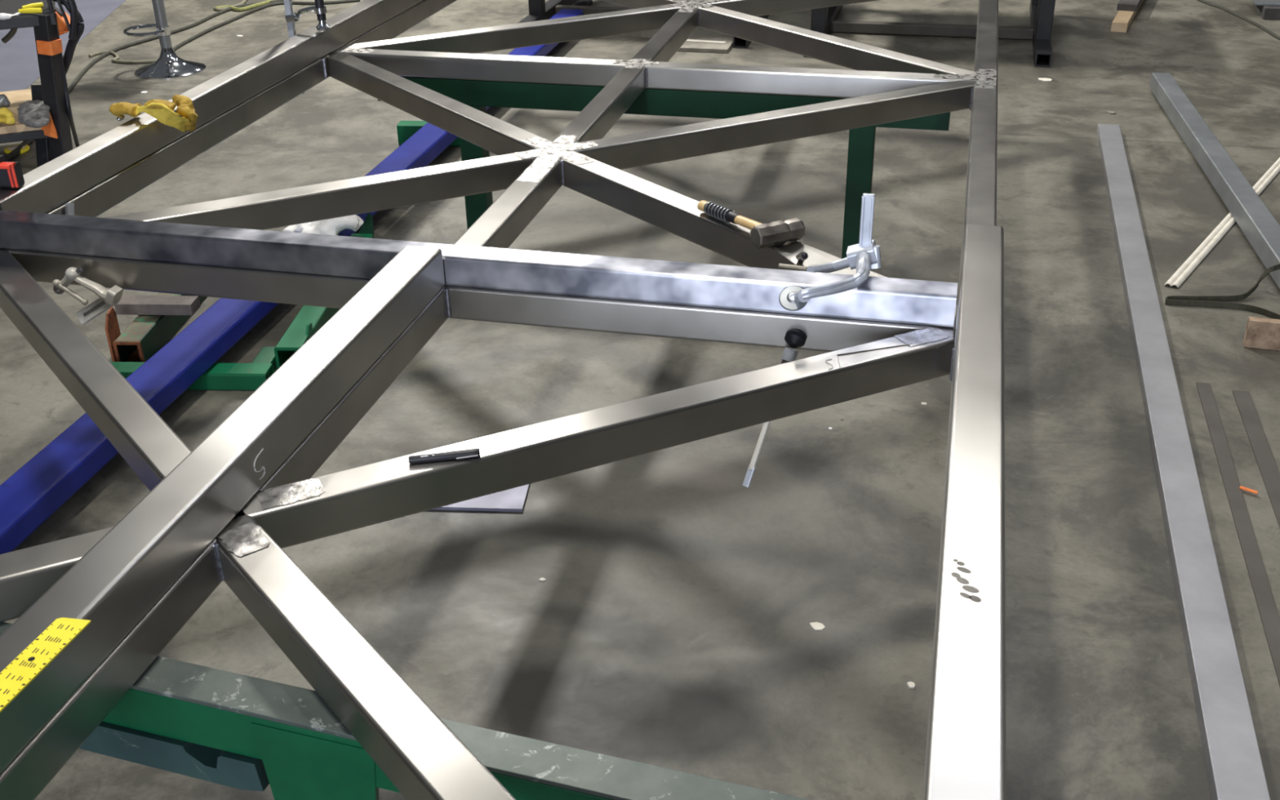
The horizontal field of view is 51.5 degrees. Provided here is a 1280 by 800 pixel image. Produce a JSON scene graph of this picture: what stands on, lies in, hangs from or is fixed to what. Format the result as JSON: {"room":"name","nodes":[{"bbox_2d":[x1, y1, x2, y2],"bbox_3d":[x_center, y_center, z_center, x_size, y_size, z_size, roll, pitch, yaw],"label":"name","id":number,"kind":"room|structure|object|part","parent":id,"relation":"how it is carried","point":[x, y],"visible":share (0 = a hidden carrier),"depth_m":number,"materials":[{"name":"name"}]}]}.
{"room":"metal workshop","nodes":[
{"label":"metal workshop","id":0,"kind":"room"},
{"bbox_2d":[0,0,1279,799],"bbox_3d":[-0.916,-2.478,8.671,22.860,0.152,25.146,6,29,12],"label":"floor","id":1,"kind":"structure","parent":0,"point":[668,626],"depth_m":3.61,"materials":[{"name":"concrete"}]},
{"bbox_2d":[4,139,35,161],"bbox_3d":[-2.861,-1.140,6.080,0.051,0.030,0.588,0,28,2],"label":"extension cord","id":2,"kind":"object","parent":1,"relation":"on","point":[16,151],"visible":0.52,"depth_m":6.05,"materials":[{"name":"black rubber"}]},
{"bbox_2d":[0,0,72,167],"bbox_3d":[-3.104,-1.353,5.805,1.184,0.698,0.672,-11,30,-17],"label":"cart","id":3,"kind":"object","parent":1,"relation":"on","point":[53,140],"visible":0.8,"depth_m":5.72,"materials":[{"name":"black paint"}]},
{"bbox_2d":[0,93,10,108],"bbox_3d":[-2.756,-1.289,5.728,0.067,0.061,0.076,-11,30,-18],"label":"rag","id":4,"kind":"object","parent":3,"relation":"on","point":[4,101],"visible":0.94,"depth_m":5.71,"materials":[{"name":"fabric"}]},
{"bbox_2d":[0,107,15,124],"bbox_3d":[-2.730,-1.213,5.674,0.119,0.070,0.085,6,29,12],"label":"glove","id":5,"kind":"object","parent":3,"relation":"on","point":[6,116],"visible":1,"depth_m":5.66,"materials":[{"name":"leather"}]},
{"bbox_2d":[1,28,17,43],"bbox_3d":[-2.858,-1.668,6.022,0.100,0.102,0.025,6,29,12],"label":"hose","id":6,"kind":"object","parent":3,"relation":"hanging from","point":[11,33],"visible":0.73,"depth_m":6.02,"materials":[{"name":"black rubber"}]},
{"bbox_2d":[0,12,19,19],"bbox_3d":[-2.628,-1.605,5.530,0.066,0.026,0.115,6,29,12],"label":"rag","id":7,"kind":"object","parent":3,"relation":"on","point":[2,15],"visible":1,"depth_m":5.49,"materials":[{"name":"white fabric"}]},
{"bbox_2d":[0,88,41,133],"bbox_3d":[-3.158,-1.235,5.862,1.067,0.032,0.610,-11,30,-18],"label":"shelf","id":8,"kind":"object","parent":3,"relation":"attached to","point":[15,98],"depth_m":5.88,"materials":[{"name":"brown wood"}]},
{"bbox_3d":[-3.055,-1.076,5.640,1.067,0.038,0.046,-11,30,-18],"label":"shelf rail","id":9,"kind":"part","parent":3,"relation":"part of","materials":[{"name":"black metal"}]},
{"bbox_3d":[-2.985,-1.510,5.431,1.105,0.046,0.053,-11,30,-18],"label":"rail","id":10,"kind":"part","parent":3,"relation":"part of","materials":[{"name":"black metal"}]},
{"bbox_2d":[17,8,42,13],"bbox_3d":[-2.540,-1.621,5.528,0.092,0.024,0.025,-4,29,-6],"label":"marker","id":11,"kind":"object","parent":3,"relation":"on","point":[25,10],"visible":1,"depth_m":5.52,"materials":[{"name":"paint"}]},
{"bbox_2d":[22,2,43,8],"bbox_3d":[-2.565,-1.663,5.605,0.025,0.024,0.086,25,38,39],"label":"marker","id":12,"kind":"object","parent":3,"relation":"on","point":[37,5],"visible":0.81,"depth_m":5.60,"materials":[{"name":"paint"}]},
{"bbox_2d":[17,99,50,128],"bbox_3d":[-2.607,-1.243,5.722,0.141,0.067,0.335,-11,30,-17],"label":"glove","id":13,"kind":"object","parent":3,"relation":"on","point":[34,113],"visible":0.94,"depth_m":5.66,"materials":[{"name":"grey fabric"}]},
{"bbox_3d":[-2.632,-1.205,5.864,0.070,0.366,0.183,0,29,2],"label":"leg","id":14,"kind":"part","parent":3,"relation":"part of","materials":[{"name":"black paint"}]},
{"bbox_3d":[-2.615,-1.743,5.847,0.053,0.069,0.587,-11,30,-18],"label":"rail","id":15,"kind":"part","parent":3,"relation":"part of","materials":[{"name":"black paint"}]},
{"bbox_3d":[-2.529,-1.322,5.729,0.125,0.683,0.100,6,29,12],"label":"leg","id":16,"kind":"part","parent":3,"relation":"part of","materials":[{"name":"black paint"}]},
{"bbox_2d":[54,7,70,35],"bbox_3d":[-2.597,-1.705,5.967,0.090,0.124,0.069,6,29,12],"label":"glove","id":17,"kind":"object","parent":3,"relation":"hanging from","point":[62,27],"visible":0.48,"depth_m":5.94,"materials":[{"name":"orange rubber"}]},
{"bbox_3d":[-2.605,-1.734,5.944,0.053,0.051,0.030,6,29,12],"label":"handle","id":18,"kind":"part","parent":17,"relation":"part of","materials":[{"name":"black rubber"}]},
{"bbox_2d":[46,0,79,146],"bbox_3d":[-2.545,-1.429,5.857,0.039,0.740,0.348,-13,31,-21],"label":"cable","id":19,"kind":"object","parent":3,"relation":"hanging from","point":[49,2],"visible":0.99,"depth_m":5.75,"materials":[{"name":"black rubber"}]},
{"bbox_2d":[56,0,71,31],"bbox_3d":[-2.436,-1.635,5.604,0.045,0.148,0.013,6,29,12],"label":"cable","id":20,"kind":"object","parent":3,"relation":"hanging from","point":[59,2],"visible":1,"depth_m":5.60,"materials":[{"name":"black rubber"}]},
{"bbox_2d":[51,0,84,75],"bbox_3d":[-2.476,-1.550,5.715,0.214,0.409,0.037,6,29,12],"label":"cable","id":21,"kind":"object","parent":3,"relation":"hanging from","point":[71,45],"visible":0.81,"depth_m":5.70,"materials":[{"name":"black rubber"}]},
{"bbox_2d":[66,0,77,39],"bbox_3d":[-2.409,-1.619,5.622,0.067,0.187,0.030,6,29,12],"label":"cable","id":22,"kind":"object","parent":3,"relation":"hanging from","point":[72,4],"visible":1,"depth_m":5.61,"materials":[{"name":"black rubber"}]},
{"bbox_2d":[0,0,125,92],"bbox_3d":[-5.708,-2.836,9.334,6.021,0.003,4.118,6,29,12],"label":"floor mat","id":23,"kind":"object","parent":1,"relation":"on","point":[19,62],"visible":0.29,"depth_m":7.92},
{"bbox_2d":[88,50,156,63],"bbox_3d":[-2.962,-1.955,7.599,0.485,0.018,0.142,15,33,28],"label":"extension cord","id":24,"kind":"object","parent":1,"relation":"on","point":[115,60],"visible":0.91,"depth_m":7.53,"materials":[{"name":"rubber"}]},
{"bbox_2d":[123,0,206,79],"bbox_3d":[-2.629,-2.226,7.171,0.406,0.892,0.381,6,29,12],"label":"bar stool","id":25,"kind":"object","parent":1,"relation":"on","point":[169,65],"visible":1,"depth_m":7.28,"materials":[{"name":"silver metal"}]},
{"bbox_2d":[67,0,284,93],"bbox_3d":[-2.811,-2.201,8.044,0.357,0.021,2.535,7,30,15],"label":"extension cord","id":26,"kind":"object","parent":1,"relation":"on","point":[94,61],"visible":0.87,"depth_m":7.96,"materials":[{"name":"grey rubber"}]},
{"bbox_2d":[213,0,247,11],"bbox_3d":[-2.697,-2.650,8.869,0.123,0.019,0.417,10,30,19],"label":"extension cord","id":27,"kind":"object","parent":1,"relation":"on","point":[243,2],"visible":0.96,"depth_m":8.73,"materials":[{"name":"yellow rubber"}]},
{"bbox_2d":[105,212,373,390],"bbox_3d":[-1.311,-0.371,4.444,0.614,0.186,1.091,1,29,3],"label":"stand","id":28,"kind":"object","parent":1,"relation":"on","point":[146,335],"visible":0.49,"depth_m":4.12,"materials":[{"name":"green metal"}]},
{"bbox_3d":[-1.635,-0.194,4.127,0.008,0.184,0.076,1,29,3],"label":"plate","id":29,"kind":"part","parent":28,"relation":"part of","materials":[{"name":"orange metal"}]},
{"bbox_3d":[-1.557,-0.409,4.514,0.075,0.002,0.958,1,29,3],"label":"rail","id":30,"kind":"part","parent":28,"relation":"part of","materials":[{"name":"metal"}]},
{"bbox_2d":[114,295,200,315],"bbox_3d":[-1.552,-0.305,4.272,0.250,0.038,0.072,1,29,4],"label":"steel offcut","id":31,"kind":"object","parent":28,"relation":"on","point":[127,304],"visible":0.87,"depth_m":4.25,"materials":[{"name":"grey metal"}]},
{"bbox_3d":[-1.556,-0.366,4.537,0.085,0.096,0.960,1,29,3],"label":"box rail","id":32,"kind":"part","parent":28,"relation":"part of","materials":[{"name":"green metal"}]},
{"bbox_2d":[0,8,582,554],"bbox_3d":[-1.046,-0.853,5.311,0.142,0.072,6.218,5,29,11],"label":"beam","id":33,"kind":"structure","parent":28,"relation":"on","point":[42,486],"depth_m":3.79,"materials":[{"name":"metal"}]},
{"bbox_2d":[282,214,364,235],"bbox_3d":[-1.125,-0.632,4.747,0.273,0.094,0.178,6,29,12],"label":"gloves","id":34,"kind":"object","parent":33,"relation":"on","point":[334,226],"visible":0.51,"depth_m":4.69,"materials":[{"name":"white fabric"}]},
{"bbox_3d":[-1.030,-0.203,4.088,0.008,0.032,0.122,1,29,3],"label":"notch plate","id":35,"kind":"part","parent":28,"relation":"part of","materials":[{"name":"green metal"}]},
{"bbox_3d":[-1.045,-0.341,4.473,0.085,0.096,0.945,1,29,3],"label":"box rail","id":36,"kind":"part","parent":28,"relation":"part of","materials":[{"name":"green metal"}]},
{"bbox_3d":[-1.045,-0.384,4.451,0.075,0.002,0.943,1,29,3],"label":"rail","id":37,"kind":"part","parent":28,"relation":"part of","materials":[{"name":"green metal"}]},
{"bbox_3d":[-1.005,-0.646,4.849,0.058,0.084,0.009,1,29,3],"label":"plate","id":38,"kind":"part","parent":28,"relation":"part of","materials":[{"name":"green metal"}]},
{"bbox_2d":[215,0,272,11],"bbox_3d":[-2.563,-2.618,8.800,0.465,0.025,0.166,-22,35,-34],"label":"extension cord","id":39,"kind":"object","parent":1,"relation":"on","point":[259,4],"visible":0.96,"depth_m":8.73,"materials":[{"name":"yellow rubber"}]},
{"bbox_2d":[172,0,359,51],"bbox_3d":[-2.487,-2.399,8.398,0.453,0.021,1.629,16,33,28],"label":"extension cord","id":40,"kind":"object","parent":1,"relation":"on","point":[194,37],"visible":0.82,"depth_m":8.59,"materials":[{"name":"rubber"}]},
{"bbox_2d":[0,622,808,799],"bbox_3d":[-0.528,0.688,2.009,2.134,0.622,0.610,8,30,16],"label":"sawhorse","id":41,"kind":"object","parent":1,"relation":"on","point":[240,731],"visible":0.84,"depth_m":1.85,"materials":[{"name":"green metal"}]},
{"bbox_3d":[-0.683,0.509,1.944,0.319,0.059,0.038,8,30,16],"label":"notched plate","id":42,"kind":"part","parent":41,"relation":"part of","materials":[{"name":"teal paint"}]},
{"bbox_3d":[-0.443,0.724,1.962,0.191,0.602,0.009,8,30,16],"label":"leg plate","id":43,"kind":"part","parent":41,"relation":"part of","materials":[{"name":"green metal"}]},
{"bbox_2d":[0,0,998,799],"bbox_3d":[-0.224,-0.684,3.792,2.409,0.080,6.020,6,29,12],"label":"frame","id":44,"kind":"object","parent":41,"relation":"on","point":[419,753],"visible":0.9,"depth_m":2.89,"materials":[{"name":"metal"}]},
{"bbox_2d":[64,202,74,215],"bbox_3d":[-1.471,-0.478,3.422,0.017,0.059,0.054,6,29,12],"label":"bar","id":45,"kind":"object","parent":44,"relation":"attached to","point":[69,207],"visible":0.61,"depth_m":3.42,"materials":[{"name":"metal"}]},
{"bbox_2d":[52,266,123,324],"bbox_3d":[-1.295,-0.243,3.114,0.174,0.148,0.038,6,29,12],"label":"clamp","id":46,"kind":"object","parent":44,"relation":"hanging from","point":[108,299],"visible":1,"depth_m":3.10,"materials":[{"name":"silver metal"}]},
{"bbox_3d":[-1.366,-0.274,3.108,0.018,0.018,0.018,6,29,12],"label":"bar knob","id":47,"kind":"part","parent":46,"relation":"part of","materials":[{"name":"silver metal"}]},
{"bbox_3d":[-1.303,-0.230,3.115,0.015,0.015,0.015,6,29,12],"label":"bar knob","id":48,"kind":"part","parent":46,"relation":"part of","materials":[{"name":"silver metal"}]},
{"bbox_3d":[-1.270,-0.261,3.098,0.100,0.060,0.034,6,29,12],"label":"jaw arm","id":49,"kind":"part","parent":46,"relation":"part of","materials":[{"name":"silver metal"}]},
{"bbox_2d":[0,0,422,213],"bbox_3d":[-1.116,-1.359,4.892,0.076,0.088,3.928,6,29,12],"label":"metal beam","id":50,"kind":"structure","parent":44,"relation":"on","point":[48,186],"depth_m":3.98,"materials":[{"name":"grey metal"}]},
{"bbox_2d":[0,155,24,187],"bbox_3d":[-1.559,-0.558,3.253,0.070,0.078,0.048,3,29,7],"label":"tape measure","id":51,"kind":"object","parent":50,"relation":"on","point":[11,172],"visible":1,"depth_m":3.25,"materials":[{"name":"red plastic"}]},
{"bbox_3d":[-1.562,-0.572,3.235,0.068,0.009,0.030,3,29,7],"label":"trim","id":52,"kind":"part","parent":51,"relation":"part of","materials":[{"name":"red plastic"}]},
{"bbox_3d":[-1.540,-0.549,3.245,0.007,0.059,0.005,6,29,12],"label":"trim","id":53,"kind":"part","parent":51,"relation":"part of","materials":[{"name":"red plastic"}]},
{"bbox_3d":[-1.529,-0.548,3.243,0.007,0.059,0.005,6,29,12],"label":"trim","id":54,"kind":"part","parent":51,"relation":"part of","materials":[{"name":"red plastic"}]},
{"bbox_2d":[109,94,197,132],"bbox_3d":[-1.381,-0.814,3.794,0.235,0.120,0.166,6,29,12],"label":"glove","id":55,"kind":"object","parent":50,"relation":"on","point":[162,110],"visible":1,"depth_m":3.76,"materials":[{"name":"yellow leather"}]},
{"bbox_2d":[283,0,329,93],"bbox_3d":[-1.176,-1.388,4.664,0.160,0.632,0.049,6,29,12],"label":"clamp","id":56,"kind":"object","parent":50,"relation":"attached to","point":[319,8],"visible":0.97,"depth_m":4.67,"materials":[{"name":"metal"}]},
{"bbox_3d":[-1.175,-1.363,4.678,0.117,0.056,0.017,6,29,12],"label":"jaw arm","id":57,"kind":"part","parent":56,"relation":"part of","materials":[{"name":"silver metal"}]},
{"bbox_2d":[0,245,444,773],"bbox_3d":[-0.703,0.177,2.042,0.088,0.091,2.006,6,29,12],"label":"metal beam","id":58,"kind":"structure","parent":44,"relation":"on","point":[118,580],"depth_m":2.04,"materials":[{"name":"silver metal"}]},
{"bbox_2d":[0,617,91,712],"bbox_3d":[-0.820,0.429,1.482,0.046,0.003,0.613,6,29,14],"label":"ruler","id":59,"kind":"object","parent":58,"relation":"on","point":[17,675],"visible":1,"depth_m":1.67,"materials":[{"name":"paint"}]},
{"bbox_3d":[-1.358,-0.797,4.040,0.076,0.078,6.020,6,29,12],"label":"rail","id":60,"kind":"part","parent":44,"relation":"part of","materials":[{"name":"metal"}]},
{"bbox_3d":[-0.230,-0.685,3.794,0.076,0.078,6.020,6,29,12],"label":"rail","id":61,"kind":"part","parent":44,"relation":"part of","materials":[{"name":"metal"}]},
{"bbox_2d":[408,448,480,463],"bbox_3d":[-0.333,0.097,2.260,0.121,0.015,0.020,-6,29,-9],"label":"marker pen","id":62,"kind":"object","parent":44,"relation":"on","point":[468,453],"visible":1,"depth_m":2.26,"materials":[{"name":"black plastic"}]},
{"bbox_2d":[0,209,957,327],"bbox_3d":[-0.493,-0.306,2.946,2.333,0.071,0.076,6,29,12],"label":"metal beam","id":63,"kind":"structure","parent":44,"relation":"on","point":[911,301],"depth_m":2.87,"materials":[{"name":"grey metal"}]},
{"bbox_2d":[778,193,881,311],"bbox_3d":[0.401,-0.192,2.752,0.157,0.424,0.291,18,34,32],"label":"clamp","id":64,"kind":"object","parent":63,"relation":"attached to","point":[864,255],"visible":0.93,"depth_m":2.73,"materials":[{"name":"metal"}]},
{"bbox_2d":[789,289,809,302],"bbox_3d":[0.321,-0.210,2.676,0.029,0.043,0.062,-6,29,-10],"label":"clamp","id":65,"kind":"object","parent":64,"relation":"attached to","point":[795,295],"depth_m":2.68,"materials":[{"name":"metal"}]},
{"bbox_3d":[0.402,-0.284,2.803,0.117,0.043,0.052,-10,30,-16],"label":"brace rod","id":66,"kind":"part","parent":64,"relation":"part of","materials":[{"name":"metal"}]},
{"bbox_3d":[0.415,-0.244,2.672,0.076,0.034,0.238,20,35,34],"label":"jaw arm","id":67,"kind":"part","parent":64,"relation":"part of","materials":[{"name":"metal"}]},
{"bbox_2d":[697,200,804,248],"bbox_3d":[0.263,-0.442,3.191,0.124,0.052,0.304,-15,31,-24],"label":"hammer","id":68,"kind":"object","parent":44,"relation":"on","point":[775,233],"visible":1,"depth_m":3.09,"materials":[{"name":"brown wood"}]},
{"bbox_3d":[0.226,-0.438,3.197,0.031,0.033,0.264,-19,33,-30],"label":"handle","id":69,"kind":"part","parent":68,"relation":"part of","materials":[{"name":"brown wood"}]},
{"bbox_2d":[742,329,806,487],"bbox_3d":[0.273,0.013,2.780,0.045,0.304,0.187,25,38,39],"label":"spindle","id":70,"kind":"object","parent":44,"relation":"attached to","point":[793,338],"visible":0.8,"depth_m":2.76,"materials":[{"name":"silver metal"}]},
{"bbox_3d":[0.261,0.063,2.779,0.013,0.155,0.100,21,35,34],"label":"rod","id":71,"kind":"part","parent":70,"relation":"part of","materials":[{"name":"silver metal"}]},
{"bbox_2d":[778,251,808,271],"bbox_3d":[0.344,-0.315,2.968,0.063,0.046,0.050,6,29,12],"label":"clamp","id":72,"kind":"object","parent":44,"relation":"on","point":[802,256],"visible":1,"depth_m":2.95,"materials":[{"name":"metal"}]},
{"bbox_3d":[0.365,-0.320,2.952,0.018,0.018,0.018,6,29,12],"label":"screw knob","id":73,"kind":"part","parent":72,"relation":"part of","materials":[{"name":"black metal"}]},
{"bbox_2d":[922,224,1006,799],"bbox_3d":[0.492,0.204,1.966,0.088,0.076,2.408,6,29,12],"label":"metal beam","id":74,"kind":"structure","parent":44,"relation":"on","point":[966,748],"depth_m":1.85,"materials":[{"name":"silver metal"}]},
{"bbox_3d":[0.911,-0.571,3.545,0.076,0.078,6.020,6,29,12],"label":"rail","id":75,"kind":"part","parent":44,"relation":"part of","materials":[{"name":"metal"}]},
{"bbox_2d":[396,120,460,146],"bbox_3d":[-0.960,-1.227,6.103,0.293,0.094,0.084,1,29,4],"label":"support","id":76,"kind":"object","parent":1,"relation":"on","point":[406,129],"visible":0.38,"depth_m":6.07,"materials":[{"name":"metal"}]},
{"bbox_2d":[433,484,529,511],"bbox_3d":[-0.468,0.232,3.491,0.350,0.009,0.198,1,29,4],"label":"steel plate","id":77,"kind":"object","parent":1,"relation":"on","point":[513,500],"visible":0.29,"depth_m":3.42,"materials":[{"name":"white metal"}]},
{"bbox_2d":[570,0,602,5],"bbox_3d":[-0.331,-2.582,8.620,0.080,0.066,0.359,18,34,31],"label":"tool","id":78,"kind":"object","parent":1,"relation":"on","point":[582,2],"visible":0.55,"depth_m":8.54,"materials":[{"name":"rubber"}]},
{"bbox_2d":[516,0,769,48],"bbox_3d":[0.088,-2.843,8.126,1.551,0.975,1.417,6,29,12],"label":"bench","id":79,"kind":"object","parent":1,"relation":"on","point":[539,10],"visible":0.27,"depth_m":8.26,"materials":[{"name":"black paint"}]},
{"bbox_3d":[-0.638,-2.753,7.953,0.084,0.853,0.084,6,29,12],"label":"leg","id":80,"kind":"part","parent":79,"relation":"part of","materials":[{"name":"black paint"}]},
{"bbox_2d":[377,76,950,258],"bbox_3d":[0.072,-0.870,4.861,2.041,0.622,0.290,6,29,12],"label":"sawhorse","id":81,"kind":"object","parent":1,"relation":"on","point":[477,95],"visible":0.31,"depth_m":4.62,"materials":[{"name":"green metal"}]},
{"bbox_3d":[-0.607,-0.860,4.926,0.085,0.503,0.072,6,29,12],"label":"leg","id":82,"kind":"part","parent":81,"relation":"part of","materials":[{"name":"green metal"}]},
{"bbox_3d":[0.762,-0.723,4.628,0.085,0.503,0.072,6,29,12],"label":"leg","id":83,"kind":"part","parent":81,"relation":"part of","materials":[{"name":"green metal"}]},
{"bbox_2d":[677,36,733,53],"bbox_3d":[0.371,-2.051,7.652,0.320,0.027,0.274,6,29,12],"label":"plank","id":84,"kind":"object","parent":1,"relation":"on","point":[693,44],"visible":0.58,"depth_m":7.59,"materials":[{"name":"brown wood"}]},
{"bbox_2d":[809,622,825,630],"bbox_3d":[0.398,0.505,2.965,0.028,0.002,0.029,-7,29,-11],"label":"chip","id":85,"kind":"object","parent":1,"relation":"on","point":[815,625],"visible":1,"depth_m":2.96,"materials":[{"name":"white"}]},
{"bbox_2d":[906,681,915,688],"bbox_3d":[0.569,0.598,2.785,0.014,0.004,0.017,-3,29,-4],"label":"chip","id":86,"kind":"object","parent":1,"relation":"on","point":[910,684],"visible":1,"depth_m":2.78,"materials":[{"name":"white"}]},
{"bbox_2d":[803,0,1055,67],"bbox_3d":[1.715,-2.610,7.640,1.474,0.975,1.417,6,29,12],"label":"bench","id":87,"kind":"object","parent":1,"relation":"on","point":[824,20],"visible":0.77,"depth_m":7.71,"materials":[{"name":"black paint"}]},
{"bbox_3d":[1.025,-2.516,7.460,0.084,0.853,0.084,6,29,12],"label":"leg","id":88,"kind":"part","parent":87,"relation":"part of","materials":[{"name":"black paint"}]},
{"bbox_3d":[2.450,-2.823,7.976,0.084,0.853,0.084,6,29,12],"label":"leg","id":89,"kind":"part","parent":87,"relation":"part of","materials":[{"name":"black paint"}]},
{"bbox_3d":[2.237,-2.396,7.196,0.084,0.853,0.084,6,29,12],"label":"leg","id":90,"kind":"part","parent":87,"relation":"part of","materials":[{"name":"black paint"}]},
{"bbox_2d":[1038,77,1052,81],"bbox_3d":[2.109,-1.667,6.907,0.070,0.004,0.057,6,29,12],"label":"chip","id":91,"kind":"object","parent":1,"relation":"on","point":[1043,79],"visible":1,"depth_m":6.90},
{"bbox_2d":[1106,111,1115,114],"bbox_3d":[2.261,-1.378,6.364,0.035,0.008,0.039,-12,30,-19],"label":"chip","id":92,"kind":"object","parent":1,"relation":"on","point":[1107,112],"visible":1,"depth_m":6.36,"materials":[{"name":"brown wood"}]},
{"bbox_2d":[1111,0,1142,32],"bbox_3d":[3.030,-2.422,8.215,0.088,0.053,1.067,11,31,22],"label":"plank","id":93,"kind":"object","parent":1,"relation":"on","point":[1122,20],"visible":0.73,"depth_m":7.84,"materials":[{"name":"beige wood"}]},
{"bbox_2d":[1116,0,1142,11],"bbox_3d":[3.222,-2.671,8.571,0.114,0.038,1.341,11,31,22],"label":"board","id":94,"kind":"object","parent":93,"relation":"on","point":[1123,5],"visible":1,"depth_m":8.05,"materials":[{"name":"grey metal"}]},
{"bbox_2d":[1097,123,1271,799],"bbox_3d":[1.551,-0.094,3.991,0.094,0.038,4.957,6,29,13],"label":"bar","id":95,"kind":"object","parent":1,"relation":"on","point":[1235,771],"visible":1,"depth_m":3.20,"materials":[{"name":"grey metal"}]},
{"bbox_2d":[1149,72,1279,288],"bbox_3d":[2.380,-0.925,5.416,0.090,0.079,2.858,4,29,8],"label":"metal beam","id":96,"kind":"structure","parent":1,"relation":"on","point":[1253,217],"depth_m":5.35,"materials":[{"name":"metal"}]},
{"bbox_2d":[1164,157,1279,287],"bbox_3d":[2.425,-0.802,5.287,0.048,0.010,2.067,18,34,31],"label":"channel","id":97,"kind":"object","parent":1,"relation":"on","point":[1198,255],"visible":0.79,"depth_m":4.90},
{"bbox_2d":[1164,263,1279,319],"bbox_3d":[1.960,-0.391,4.432,0.358,0.124,0.223,11,31,21],"label":"strap","id":98,"kind":"object","parent":1,"relation":"on","point":[1183,300],"visible":1,"depth_m":4.42,"materials":[{"name":"black rubber"}]},
{"bbox_2d":[1195,382,1279,686],"bbox_3d":[1.415,0.468,2.994,0.041,0.006,2.210,6,29,12],"label":"bar","id":99,"kind":"object","parent":1,"relation":"on","point":[1267,608],"visible":1,"depth_m":3.26,"materials":[{"name":"grey metal"}]},
{"bbox_2d":[1197,0,1279,39],"bbox_3d":[3.628,-2.339,8.081,0.054,0.018,1.832,-3,29,-3],"label":"cable","id":100,"kind":"object","parent":1,"relation":"on","point":[1223,8],"visible":1,"depth_m":8.02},
{"bbox_2d":[1239,485,1257,493],"bbox_3d":[1.565,0.231,3.412,0.044,0.005,0.009,21,35,34],"label":"wood splinter","id":101,"kind":"object","parent":1,"relation":"on","point":[1241,486],"visible":1,"depth_m":3.41,"materials":[{"name":"orange wood"}]},
{"bbox_2d":[1232,390,1279,528],"bbox_3d":[1.537,0.450,3.022,0.046,0.006,2.027,5,29,12],"label":"bar","id":102,"kind":"object","parent":1,"relation":"on","point":[1267,465],"visible":1,"depth_m":3.60,"materials":[{"name":"grey metal"}]},
{"bbox_2d":[1242,316,1279,351],"bbox_3d":[2.033,-0.194,4.100,0.297,0.093,0.032,8,30,15],"label":"wood block","id":103,"kind":"object","parent":1,"relation":"on","point":[1262,333],"visible":1,"depth_m":4.11,"materials":[{"name":"brown wood"}]},
{"bbox_2d":[1251,0,1279,20],"bbox_3d":[3.919,-2.417,8.144,0.319,0.082,0.408,6,29,12],"label":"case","id":104,"kind":"object","parent":1,"relation":"on","point":[1266,9],"visible":1,"depth_m":8.02,"materials":[{"name":"metal"}]},
{"bbox_3d":[3.904,-2.465,8.160,0.273,0.012,0.343,6,29,12],"label":"lid","id":105,"kind":"part","parent":104,"relation":"part of","materials":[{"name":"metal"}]}
]}

